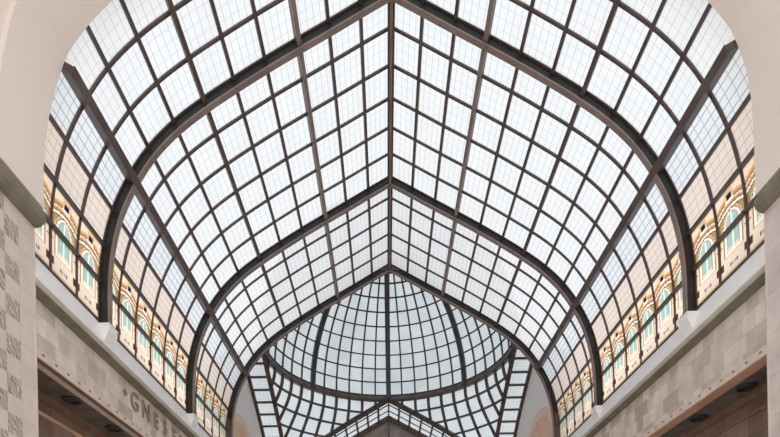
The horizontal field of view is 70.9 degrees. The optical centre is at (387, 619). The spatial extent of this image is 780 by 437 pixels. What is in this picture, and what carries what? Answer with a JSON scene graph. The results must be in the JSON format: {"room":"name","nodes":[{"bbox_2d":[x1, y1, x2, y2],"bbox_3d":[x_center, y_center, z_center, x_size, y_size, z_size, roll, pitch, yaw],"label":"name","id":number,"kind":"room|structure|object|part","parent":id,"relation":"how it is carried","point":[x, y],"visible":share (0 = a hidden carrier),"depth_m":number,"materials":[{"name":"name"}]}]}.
{"room":"shopping arcade","nodes":[
{"label":"shopping arcade","id":0,"kind":"room"},
{"bbox_2d":[0,0,11,40],"bbox_3d":[0.155,-11.014,7.750,18.000,7.178,1.700,-1,0,0],"label":"wall","id":1,"kind":"structure","parent":0,"point":[4,4],"depth_m":8.55,"materials":[{"name":"paint"}]},
{"bbox_2d":[37,368,132,436],"bbox_3d":[-7.007,-4.942,15.900,0.880,0.180,12.300,-1,0,0],"label":"ceiling","id":2,"kind":"structure","parent":0,"point":[47,385],"depth_m":12.49,"materials":[{"name":"stone"}]},
{"bbox_2d":[61,395,81,404],"bbox_3d":[-6.944,-4.824,12.070,0.400,0.060,0.400,-1,0,0],"label":"recessed light","id":3,"kind":"object","parent":2,"relation":"in","point":[72,400],"visible":1,"depth_m":12.05,"materials":[{"name":"black metal"}]},
{"bbox_2d":[105,425,121,432],"bbox_3d":[-6.924,-4.824,13.870,0.400,0.060,0.400,-1,0,0],"label":"recessed light","id":4,"kind":"object","parent":2,"relation":"in","point":[111,428],"visible":1,"depth_m":13.84,"materials":[{"name":"black metal"}]},
{"bbox_2d":[36,299,186,436],"bbox_3d":[-6.614,-5.805,15.900,0.260,1.610,12.300,-1,0,0],"label":"wall","id":5,"kind":"structure","parent":0,"point":[55,339],"depth_m":11.97,"materials":[{"name":"beige stone"}]},
{"bbox_2d":[37,348,151,436],"bbox_3d":[-6.578,-4.923,15.900,0.296,0.165,12.300,-1,0,0],"label":"trim","id":6,"kind":"structure","parent":5,"relation":"attached to","point":[41,355],"depth_m":11.85,"materials":[{"name":"stone"}]},
{"bbox_2d":[35,257,209,436],"bbox_3d":[-6.479,-6.353,15.900,0.450,0.520,12.300,-1,0,0],"label":"trim","id":7,"kind":"structure","parent":5,"relation":"attached to","point":[42,273],"depth_m":12.01,"materials":[{"name":"white stone"}]},
{"bbox_2d":[98,322,117,348],"bbox_3d":[-6.316,-6.327,12.295,0.375,0.442,0.410,-1,0,0],"label":"pedestal","id":8,"kind":"object","parent":7,"relation":"on","point":[109,333],"visible":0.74,"depth_m":12.18,"materials":[{"name":"white stone"}]},
{"bbox_2d":[98,0,697,328],"bbox_3d":[0.165,-10.478,12.275,13.480,7.601,0.250,-1,0,0],"label":"rib","id":9,"kind":"object","parent":8,"relation":"on","point":[429,11],"visible":0.95,"depth_m":12.28,"materials":[{"name":"brown metal"}]},
{"bbox_2d":[61,62,247,376],"bbox_3d":[-5.706,-9.836,15.855,0.304,0.263,12.190,-1,0,0],"label":"purlin","id":10,"kind":"object","parent":9,"relation":"attached to","point":[71,74],"visible":1,"depth_m":12.52,"materials":[{"name":"brown paint"}]},
{"bbox_2d":[65,0,199,165],"bbox_3d":[-4.982,-10.784,11.020,1.746,1.763,2.520,-1,0,0],"label":"glazing","id":11,"kind":"object","parent":10,"relation":"on","point":[130,58],"visible":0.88,"depth_m":10.88,"materials":[{"name":"clear glass"}]},
{"bbox_2d":[141,115,256,303],"bbox_3d":[-4.982,-10.784,14.945,1.746,1.763,5.330,-1,0,0],"label":"glazing","id":12,"kind":"object","parent":10,"relation":"on","point":[189,187],"visible":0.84,"depth_m":14.52,"materials":[{"name":"clear glass"}]},
{"bbox_2d":[215,267,281,365],"bbox_3d":[-4.982,-10.784,19.775,1.746,1.763,4.330,-1,0,0],"label":"glazing","id":13,"kind":"object","parent":10,"relation":"on","point":[248,315],"visible":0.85,"depth_m":19.74,"materials":[{"name":"clear glass"}]},
{"bbox_2d":[186,413,198,429],"bbox_3d":[-6.316,-6.327,17.625,0.375,0.442,0.410,-1,0,0],"label":"pedestal","id":14,"kind":"object","parent":7,"relation":"on","point":[193,419],"visible":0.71,"depth_m":17.45,"materials":[{"name":"white stone"}]},
{"bbox_2d":[186,177,602,415],"bbox_3d":[0.165,-10.478,17.605,13.480,7.601,0.250,-1,0,0],"label":"rib","id":15,"kind":"object","parent":14,"relation":"on","point":[382,185],"visible":0.95,"depth_m":17.62,"materials":[{"name":"brown metal"}]},
{"bbox_2d":[288,0,339,298],"bbox_3d":[-1.993,-12.918,15.855,0.175,0.211,12.190,-1,0,0],"label":"purlin","id":16,"kind":"object","parent":15,"relation":"attached to","point":[292,3],"visible":1,"depth_m":14.38,"materials":[{"name":"brown paint"}]},
{"bbox_2d":[296,0,361,33],"bbox_3d":[-0.981,-13.619,11.020,2.167,1.262,2.520,-1,0,0],"label":"glazing","id":17,"kind":"object","parent":16,"relation":"on","point":[311,13],"visible":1,"depth_m":12.03,"materials":[{"name":"clear glass"}]},
{"bbox_2d":[303,3,387,210],"bbox_3d":[-0.981,-13.619,14.945,2.167,1.262,5.330,-1,0,0],"label":"glazing","id":18,"kind":"object","parent":16,"relation":"on","point":[346,72],"visible":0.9,"depth_m":14.49,"materials":[{"name":"clear glass"}]},
{"bbox_2d":[329,189,386,291],"bbox_3d":[-0.981,-13.619,19.775,2.167,1.262,4.330,-1,0,0],"label":"glazing","id":19,"kind":"object","parent":16,"relation":"on","point":[358,236],"visible":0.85,"depth_m":19.71,"materials":[{"name":"clear glass"}]},
{"bbox_2d":[441,0,496,296],"bbox_3d":[2.225,-13.002,15.783,0.175,0.211,12.334,-1,0,0],"label":"purlin","id":20,"kind":"object","parent":15,"relation":"attached to","point":[492,3],"visible":1,"depth_m":14.42,"materials":[{"name":"brown paint"}]},
{"bbox_2d":[392,189,452,290],"bbox_3d":[1.186,-13.662,19.775,2.167,1.262,4.330,-1,0,0],"label":"glazing","id":21,"kind":"object","parent":20,"relation":"on","point":[421,235],"visible":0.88,"depth_m":19.72,"materials":[{"name":"clear glass"}]},
{"bbox_2d":[393,2,480,208],"bbox_3d":[1.186,-13.662,14.945,2.167,1.262,5.330,-1,0,0],"label":"glazing","id":22,"kind":"object","parent":20,"relation":"on","point":[436,70],"visible":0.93,"depth_m":14.50,"materials":[{"name":"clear glass"}]},
{"bbox_2d":[421,0,488,30],"bbox_3d":[1.186,-13.662,10.948,2.167,1.262,2.664,-1,0,0],"label":"glazing","id":23,"kind":"object","parent":20,"relation":"on","point":[474,12],"visible":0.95,"depth_m":12.05,"materials":[{"name":"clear glass"}]},
{"bbox_2d":[495,0,620,326],"bbox_3d":[4.385,-11.775,15.783,0.158,0.173,12.334,-1,0,0],"label":"purlin","id":24,"kind":"object","parent":15,"relation":"attached to","point":[615,5],"visible":1,"depth_m":13.35,"materials":[{"name":"brown paint"}]},
{"bbox_2d":[445,223,518,321],"bbox_3d":[3.346,-12.454,19.775,2.158,1.336,4.330,-1,0,0],"label":"glazing","id":25,"kind":"object","parent":24,"relation":"on","point":[481,272],"visible":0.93,"depth_m":19.71,"materials":[{"name":"clear glass"}]},
{"bbox_2d":[459,52,575,247],"bbox_3d":[3.346,-12.454,14.945,2.158,1.336,5.330,-1,0,0],"label":"glazing","id":26,"kind":"object","parent":24,"relation":"on","point":[521,123],"visible":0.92,"depth_m":14.50,"materials":[{"name":"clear glass"}]},
{"bbox_2d":[491,0,613,86],"bbox_3d":[3.346,-12.454,10.948,2.158,1.336,2.664,-1,0,0],"label":"glazing","id":27,"kind":"object","parent":24,"relation":"on","point":[564,36],"visible":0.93,"depth_m":11.59,"materials":[{"name":"clear glass"}]},
{"bbox_2d":[535,40,738,370],"bbox_3d":[6.057,-10.069,15.783,0.304,0.263,12.334,-1,0,0],"label":"purlin","id":28,"kind":"object","parent":15,"relation":"attached to","point":[728,51],"visible":1,"depth_m":12.28,"materials":[{"name":"brown paint"}]},
{"bbox_2d":[499,261,569,360],"bbox_3d":[5.296,-10.988,19.775,1.746,1.763,4.330,-1,0,0],"label":"glazing","id":29,"kind":"object","parent":28,"relation":"on","point":[534,310],"visible":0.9,"depth_m":19.73,"materials":[{"name":"clear glass"}]},
{"bbox_2d":[526,107,648,296],"bbox_3d":[5.296,-10.988,14.945,1.746,1.763,5.330,-1,0,0],"label":"glazing","id":30,"kind":"object","parent":28,"relation":"on","point":[598,176],"visible":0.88,"depth_m":14.51,"materials":[{"name":"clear glass"}]},
{"bbox_2d":[587,0,734,156],"bbox_3d":[5.296,-10.988,10.948,1.746,1.763,2.664,-1,0,0],"label":"glazing","id":31,"kind":"object","parent":28,"relation":"on","point":[655,56],"visible":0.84,"depth_m":10.89,"materials":[{"name":"clear glass"}]},
{"bbox_2d":[226,355,283,436],"bbox_3d":[-6.414,-10.385,28.600,0.240,7.526,13.440,-1,0,0],"label":"rib","id":32,"kind":"object","parent":7,"relation":"on","point":[264,358],"visible":0.39,"depth_m":30.52,"materials":[{"name":"brown paint"}]},
{"bbox_2d":[250,357,278,436],"bbox_3d":[-6.964,-10.385,28.600,0.940,7.542,13.407,-1,0,0],"label":"glass strip","id":33,"kind":"object","parent":32,"relation":"attached to","point":[257,374],"visible":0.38,"depth_m":31.34,"materials":[{"name":"white glass"}]},
{"bbox_2d":[324,401,459,436],"bbox_3d":[0.165,-10.514,35.200,13.440,7.528,0.300,-1,0,0],"label":"rib","id":34,"kind":"object","parent":32,"relation":"attached to","point":[356,418],"visible":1,"depth_m":35.10,"materials":[{"name":"brown paint"}]},
{"bbox_2d":[266,361,376,436],"bbox_3d":[-3.164,-11.186,31.915,6.630,5.608,6.630,-1,0,0],"label":"glazing","id":35,"kind":"object","parent":34,"relation":"attached to","point":[323,406],"visible":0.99,"depth_m":33.41,"materials":[{"name":"clear glass"}]},
{"bbox_2d":[401,356,511,436],"bbox_3d":[3.464,-11.317,31.915,6.630,5.608,6.630,-1,0,0],"label":"glazing","id":36,"kind":"object","parent":34,"relation":"attached to","point":[497,383],"visible":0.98,"depth_m":33.41,"materials":[{"name":"clear glass"}]},
{"bbox_3d":[-6.316,-6.327,21.955,0.375,0.442,0.410,-1,0,0],"label":"pedestal","id":37,"kind":"object","parent":7,"relation":"on","visible":0},
{"bbox_2d":[225,264,559,436],"bbox_3d":[0.165,-10.478,21.935,13.480,7.601,0.250,-1,0,0],"label":"rib","id":38,"kind":"object","parent":37,"relation":"on","point":[377,274],"visible":0.97,"depth_m":21.95,"materials":[{"name":"brown metal"}]},
{"bbox_2d":[165,0,285,330],"bbox_3d":[-4.102,-11.607,15.855,0.158,0.173,12.190,-1,0,0],"label":"purlin","id":39,"kind":"object","parent":38,"relation":"attached to","point":[169,3],"visible":1,"depth_m":13.19,"materials":[{"name":"brown paint"}]},
{"bbox_2d":[172,0,293,93],"bbox_3d":[-3.091,-12.326,11.020,2.158,1.336,2.520,-1,0,0],"label":"glazing","id":40,"kind":"object","parent":39,"relation":"on","point":[223,38],"visible":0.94,"depth_m":11.53,"materials":[{"name":"clear glass"}]},
{"bbox_2d":[211,57,321,253],"bbox_3d":[-3.091,-12.326,14.945,2.158,1.336,5.330,-1,0,0],"label":"glazing","id":41,"kind":"object","parent":39,"relation":"on","point":[263,131],"visible":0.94,"depth_m":14.51,"materials":[{"name":"clear glass"}]},
{"bbox_2d":[264,226,334,325],"bbox_3d":[-3.091,-12.326,19.775,2.158,1.336,4.330,-1,0,0],"label":"glazing","id":42,"kind":"object","parent":39,"relation":"on","point":[300,276],"visible":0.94,"depth_m":19.71,"materials":[{"name":"clear glass"}]},
{"bbox_2d":[264,266,516,401],"bbox_3d":[0.030,-17.322,28.600,13.783,6.676,13.783,-1,0,0],"label":"glass dome","id":43,"kind":"object","parent":38,"relation":"on","point":[337,345],"visible":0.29,"depth_m":33.33,"materials":[{"name":"grey glass"}]},
{"bbox_3d":[0.089,-14.335,28.600,13.240,0.060,13.240,-1,0,0],"label":"rail","id":44,"kind":"part","parent":43,"relation":"part of","materials":[{"name":"grey metal"}]},
{"bbox_2d":[387,1,394,269],"bbox_3d":[0.094,-14.070,15.855,0.170,0.190,12.190,-1,0,0],"label":"ridge beam","id":45,"kind":"structure","parent":38,"relation":"attached to","point":[391,5],"depth_m":15.31,"materials":[{"name":"brown metal"}]},
{"bbox_3d":[0.095,-14.005,15.855,0.070,0.060,12.190,-1,0,0],"label":"rail","id":46,"kind":"part","parent":45,"relation":"part of","materials":[{"name":"brown metal"}]},
{"bbox_2d":[35,163,229,436],"bbox_3d":[-6.392,-7.520,15.778,0.211,1.791,12.324,-1,0,0],"label":"window","id":47,"kind":"structure","parent":5,"relation":"in","point":[66,216],"depth_m":13.18,"materials":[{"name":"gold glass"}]},
{"bbox_3d":[-6.417,-7.499,10.060,0.120,1.750,0.888,-1,0,0],"label":"leaded panel","id":48,"kind":"part","parent":47,"relation":"part of","materials":[{"name":"beige glass"}]},
{"bbox_2d":[44,72,124,239],"bbox_3d":[-6.090,-9.141,11.020,0.629,1.536,2.520,-1,0,0],"label":"glazing","id":49,"kind":"object","parent":47,"relation":"on","point":[75,153],"visible":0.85,"depth_m":10.94,"materials":[{"name":"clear glass"}]},
{"bbox_3d":[-6.417,-7.499,12.724,0.120,1.750,0.888,-1,0,0],"label":"leaded panel","id":50,"kind":"part","parent":47,"relation":"part of","materials":[{"name":"beige glass"}]},
{"bbox_2d":[113,195,203,354],"bbox_3d":[-6.090,-9.141,14.945,0.629,1.536,5.330,-1,0,0],"label":"glazing","id":51,"kind":"object","parent":47,"relation":"on","point":[140,251],"visible":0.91,"depth_m":14.59,"materials":[{"name":"clear glass"}]},
{"bbox_3d":[-6.417,-7.499,16.277,0.120,1.750,0.888,-1,0,0],"label":"leaded panel","id":52,"kind":"part","parent":47,"relation":"part of","materials":[{"name":"beige glass"}]},
{"bbox_3d":[-6.417,-7.499,18.909,0.120,1.750,0.866,-1,0,0],"label":"leaded panel","id":53,"kind":"part","parent":47,"relation":"part of","materials":[{"name":"beige glass"}]},
{"bbox_3d":[-6.417,-7.499,20.641,0.120,1.750,0.866,-1,0,0],"label":"leaded panel","id":54,"kind":"part","parent":47,"relation":"part of","materials":[{"name":"beige glass"}]},
{"bbox_2d":[197,323,239,406],"bbox_3d":[-6.090,-9.141,19.775,0.629,1.536,4.330,-1,0,0],"label":"glazing","id":55,"kind":"object","parent":47,"relation":"on","point":[215,362],"visible":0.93,"depth_m":19.82,"materials":[{"name":"clear glass"}]},
{"bbox_3d":[-6.417,-7.499,21.507,0.120,1.750,0.866,-1,0,0],"label":"leaded panel","id":56,"kind":"part","parent":47,"relation":"part of","materials":[{"name":"beige glass"}]},
{"bbox_3d":[-6.392,-7.520,21.507,0.211,1.791,0.866,-1,0,0],"label":"frame","id":57,"kind":"part","parent":47,"relation":"part of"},
{"bbox_2d":[130,392,138,411],"bbox_3d":[-6.459,-5.579,14.015,0.040,0.453,0.404,-1,0,0],"label":"letter","id":58,"kind":"object","parent":5,"relation":"attached to","point":[136,408],"visible":1,"depth_m":13.98,"materials":[{"name":"stone"}]},
{"bbox_2d":[142,400,149,421],"bbox_3d":[-6.459,-5.579,14.680,0.040,0.442,0.410,-1,0,0],"label":"letter","id":59,"kind":"object","parent":5,"relation":"attached to","point":[144,409],"visible":1,"depth_m":14.64,"materials":[{"name":"metal"}]},
{"bbox_2d":[154,412,158,428],"bbox_3d":[-6.459,-5.557,15.333,0.040,0.404,0.237,-1,0,0],"label":"letter","id":60,"kind":"object","parent":5,"relation":"attached to","point":[155,413],"visible":1,"depth_m":15.23,"materials":[{"name":"stone"}]},
{"bbox_2d":[162,420,166,434],"bbox_3d":[-6.459,-5.568,15.922,0.040,0.434,0.242,-1,0,0],"label":"letter","id":61,"kind":"object","parent":5,"relation":"attached to","point":[164,422],"visible":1,"depth_m":15.88,"materials":[{"name":"stone"}]},
{"bbox_2d":[38,379,261,436],"bbox_3d":[-7.676,-6.174,22.525,0.350,15.850,25.550,-1,0,0],"label":"wall","id":62,"kind":"structure","parent":0,"point":[47,428],"depth_m":13.48,"materials":[{"name":"grey paint"}]},
{"bbox_2d":[38,410,82,436],"bbox_3d":[-7.466,-4.423,15.900,0.100,0.080,12.300,-1,0,0],"label":"trim","id":63,"kind":"structure","parent":62,"relation":"attached to","point":[40,413],"depth_m":12.39,"materials":[{"name":"wood"}]},
{"bbox_2d":[38,389,109,436],"bbox_3d":[-7.408,-4.764,15.900,0.130,0.160,12.300,-1,0,0],"label":"trim","id":64,"kind":"structure","parent":62,"relation":"attached to","point":[43,398],"depth_m":12.70,"materials":[{"name":"wood"}]},
{"bbox_2d":[233,413,249,436],"bbox_3d":[-7.450,-4.378,28.500,0.070,12.250,6.800,-1,0,0],"label":"stone arch","id":65,"kind":"object","parent":62,"relation":"attached to","point":[240,429],"visible":0.7,"depth_m":28.06,"materials":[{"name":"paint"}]},
{"bbox_2d":[247,374,264,436],"bbox_3d":[-7.514,-10.363,28.600,0.220,7.526,13.440,-1,0,0],"label":"rib","id":66,"kind":"object","parent":62,"relation":"attached to","point":[248,377],"visible":0.22,"depth_m":31.49,"materials":[{"name":"brown paint"}]},
{"bbox_2d":[0,0,779,436],"bbox_3d":[0.244,-6.505,9.175,18.000,16.198,1.150,-1,0,0],"label":"wall","id":67,"kind":"structure","parent":0,"point":[38,36],"depth_m":9.31,"materials":[{"name":"paint"}]},
{"bbox_2d":[0,161,45,227],"bbox_3d":[-7.372,-7.115,9.160,2.595,0.320,1.220,-1,0,0],"label":"trim","id":68,"kind":"structure","parent":67,"relation":"attached to","point":[11,188],"depth_m":9.19,"materials":[{"name":"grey stone"}]},
{"bbox_2d":[33,226,38,436],"bbox_3d":[-6.213,-2.678,9.736,0.038,8.800,0.043,-1,0,0],"label":"trim","id":69,"kind":"structure","parent":67,"relation":"attached to","point":[33,226],"depth_m":9.73,"materials":[{"name":"stone"}]},
{"bbox_2d":[754,171,779,213],"bbox_3d":[7.830,-7.417,9.160,2.595,0.320,1.220,-1,0,0],"label":"trim","id":70,"kind":"structure","parent":67,"relation":"attached to","point":[770,194],"depth_m":9.47,"materials":[{"name":"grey stone"}]},
{"bbox_2d":[764,211,769,436],"bbox_3d":[6.812,-2.935,9.736,0.038,8.800,0.043,-1,0,0],"label":"trim","id":71,"kind":"structure","parent":67,"relation":"attached to","point":[765,236],"depth_m":9.73,"materials":[{"name":"stone"}]},
{"bbox_2d":[362,421,417,436],"bbox_3d":[0.247,-6.331,38.610,13.400,15.850,0.380,-1,0,0],"label":"wall","id":72,"kind":"structure","parent":0,"point":[381,431],"depth_m":38.42,"materials":[{"name":"grey stone"}]},
{"bbox_2d":[388,421,389,436],"bbox_3d":[0.251,-6.156,38.385,0.120,15.500,0.090,-1,0,0],"label":"trim","id":73,"kind":"structure","parent":72,"relation":"attached to","point":[388,421],"depth_m":38.34,"materials":[{"name":"metal"}]},
{"bbox_2d":[352,416,427,436],"bbox_3d":[0.165,-10.514,38.300,13.440,7.529,0.200,-1,0,0],"label":"rib","id":74,"kind":"object","parent":72,"relation":"attached to","point":[385,419],"visible":0.99,"depth_m":38.23,"materials":[{"name":"brown paint"}]},
{"bbox_2d":[332,403,449,436],"bbox_3d":[0.164,-10.516,36.850,13.440,7.524,3.100,-1,0,0],"label":"glass strip","id":75,"kind":"object","parent":74,"relation":"attached to","point":[388,410],"visible":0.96,"depth_m":36.96,"materials":[{"name":"glass"}]},
{"bbox_2d":[516,368,767,436],"bbox_3d":[8.171,-6.488,22.525,0.350,15.850,25.550,-1,0,0],"label":"wall","id":76,"kind":"structure","parent":0,"point":[756,425],"depth_m":13.21,"materials":[{"name":"grey paint"}]},
{"bbox_2d":[513,363,532,436],"bbox_3d":[7.843,-10.667,28.600,0.220,7.526,13.440,-1,0,0],"label":"rib","id":77,"kind":"object","parent":76,"relation":"attached to","point":[530,365],"visible":0.34,"depth_m":31.42,"materials":[{"name":"brown paint"}]},
{"bbox_2d":[529,407,552,436],"bbox_3d":[8.016,-4.685,28.500,0.070,12.250,6.800,-1,0,0],"label":"stone arch","id":78,"kind":"object","parent":76,"relation":"attached to","point":[541,426],"visible":0.8,"depth_m":27.83,"materials":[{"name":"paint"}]},
{"bbox_2d":[680,382,766,436],"bbox_3d":[7.963,-4.859,15.900,0.130,0.160,12.300,-1,0,0],"label":"trim","id":79,"kind":"structure","parent":76,"relation":"attached to","point":[760,391],"depth_m":12.68,"materials":[{"name":"wood"}]},
{"bbox_2d":[708,402,767,436],"bbox_3d":[8.035,-4.520,15.900,0.100,0.080,12.300,-1,0,0],"label":"trim","id":80,"kind":"structure","parent":76,"relation":"attached to","point":[765,405],"depth_m":12.39,"materials":[{"name":"wood"}]},
{"bbox_2d":[593,285,765,436],"bbox_3d":[7.126,-5.972,15.900,0.260,1.820,12.300,-1,0,0],"label":"wall","id":81,"kind":"structure","parent":0,"point":[742,334],"depth_m":12.28,"materials":[{"name":"beige stone"}]},
{"bbox_2d":[555,147,763,436],"bbox_3d":[6.834,-7.782,15.778,0.211,1.791,12.324,-1,0,0],"label":"window","id":82,"kind":"structure","parent":81,"relation":"in","point":[728,205],"depth_m":13.16,"materials":[{"name":"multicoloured glass"}]},
{"bbox_2d":[543,315,589,400],"bbox_3d":[6.468,-9.390,19.775,0.629,1.536,4.330,-1,0,0],"label":"glazing","id":83,"kind":"object","parent":82,"relation":"on","point":[570,354],"visible":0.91,"depth_m":19.78,"materials":[{"name":"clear glass"}]},
{"bbox_3d":[6.860,-7.762,18.043,0.120,1.750,0.866,-1,0,0],"label":"leaded panel","id":84,"kind":"part","parent":82,"relation":"part of","materials":[{"name":"beige glass"}]},
{"bbox_3d":[6.860,-7.762,17.166,0.120,1.750,0.888,-1,0,0],"label":"leaded panel","id":85,"kind":"part","parent":82,"relation":"part of","materials":[{"name":"beige glass"}]},
{"bbox_2d":[581,184,677,346],"bbox_3d":[6.468,-9.390,14.945,0.629,1.536,5.330,-1,0,0],"label":"glazing","id":86,"kind":"object","parent":82,"relation":"on","point":[648,241],"visible":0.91,"depth_m":14.57,"materials":[{"name":"clear glass"}]},
{"bbox_3d":[6.860,-7.762,12.724,0.120,1.750,0.888,-1,0,0],"label":"leaded panel","id":87,"kind":"part","parent":82,"relation":"part of","materials":[{"name":"beige glass"}]},
{"bbox_2d":[665,49,753,227],"bbox_3d":[6.468,-9.390,10.948,0.629,1.536,2.664,-1,0,0],"label":"glazing","id":88,"kind":"object","parent":82,"relation":"on","point":[720,137],"visible":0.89,"depth_m":10.86,"materials":[{"name":"clear glass"}]},
{"bbox_3d":[6.860,-7.762,10.060,0.120,1.750,0.888,-1,0,0],"label":"leaded panel","id":89,"kind":"part","parent":82,"relation":"part of","materials":[{"name":"beige glass"}]},
{"bbox_2d":[570,244,764,436],"bbox_3d":[6.968,-6.619,15.900,0.450,0.520,12.300,-1,0,0],"label":"trim","id":90,"kind":"structure","parent":81,"relation":"attached to","point":[756,261],"depth_m":12.19,"materials":[{"name":"white stone"}]},
{"bbox_2d":[495,347,559,436],"bbox_3d":[6.743,-10.646,28.600,0.240,7.526,13.440,-1,0,0],"label":"rib","id":91,"kind":"object","parent":90,"relation":"on","point":[513,353],"visible":0.44,"depth_m":30.22,"materials":[{"name":"brown paint"}]},
{"bbox_2d":[499,349,559,436],"bbox_3d":[7.293,-10.667,28.600,0.940,7.542,13.407,-1,0,0],"label":"glass strip","id":92,"kind":"object","parent":91,"relation":"attached to","point":[521,363],"visible":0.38,"depth_m":31.34,"materials":[{"name":"white glass"}]},
{"bbox_2d":[590,405,602,421],"bbox_3d":[6.806,-6.587,17.625,0.375,0.442,0.410,-1,0,0],"label":"pedestal","id":93,"kind":"object","parent":90,"relation":"on","point":[596,410],"visible":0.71,"depth_m":17.48,"materials":[{"name":"white stone"}]},
{"bbox_2d":[677,311,697,337],"bbox_3d":[6.806,-6.587,12.295,0.375,0.442,0.410,-1,0,0],"label":"pedestal","id":94,"kind":"object","parent":90,"relation":"on","point":[686,323],"visible":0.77,"depth_m":12.18,"materials":[{"name":"white stone"}]},
{"bbox_2d":[640,345,766,436],"bbox_3d":[7.127,-4.985,15.900,0.296,0.165,12.300,-1,0,0],"label":"trim","id":95,"kind":"structure","parent":81,"relation":"attached to","point":[762,352],"depth_m":11.81,"materials":[{"name":"stone"}]},
{"bbox_2d":[660,365,766,436],"bbox_3d":[7.640,-5.022,15.900,0.710,0.180,12.300,-1,0,0],"label":"ceiling","id":96,"kind":"structure","parent":0,"point":[729,397],"depth_m":12.57,"materials":[{"name":"stone"}]},
{"bbox_2d":[689,414,707,422],"bbox_3d":[7.587,-4.901,13.370,0.400,0.060,0.400,-1,0,0],"label":"recessed light","id":97,"kind":"object","parent":96,"relation":"in","point":[701,417],"visible":1,"depth_m":13.35,"materials":[{"name":"black metal"}]},
{"bbox_2d":[735,382,757,392],"bbox_3d":[7.587,-4.901,11.580,0.400,0.060,0.400,-1,0,0],"label":"recessed light","id":98,"kind":"object","parent":96,"relation":"in","point":[749,386],"visible":1,"depth_m":11.56,"materials":[{"name":"black metal"}]}
]}

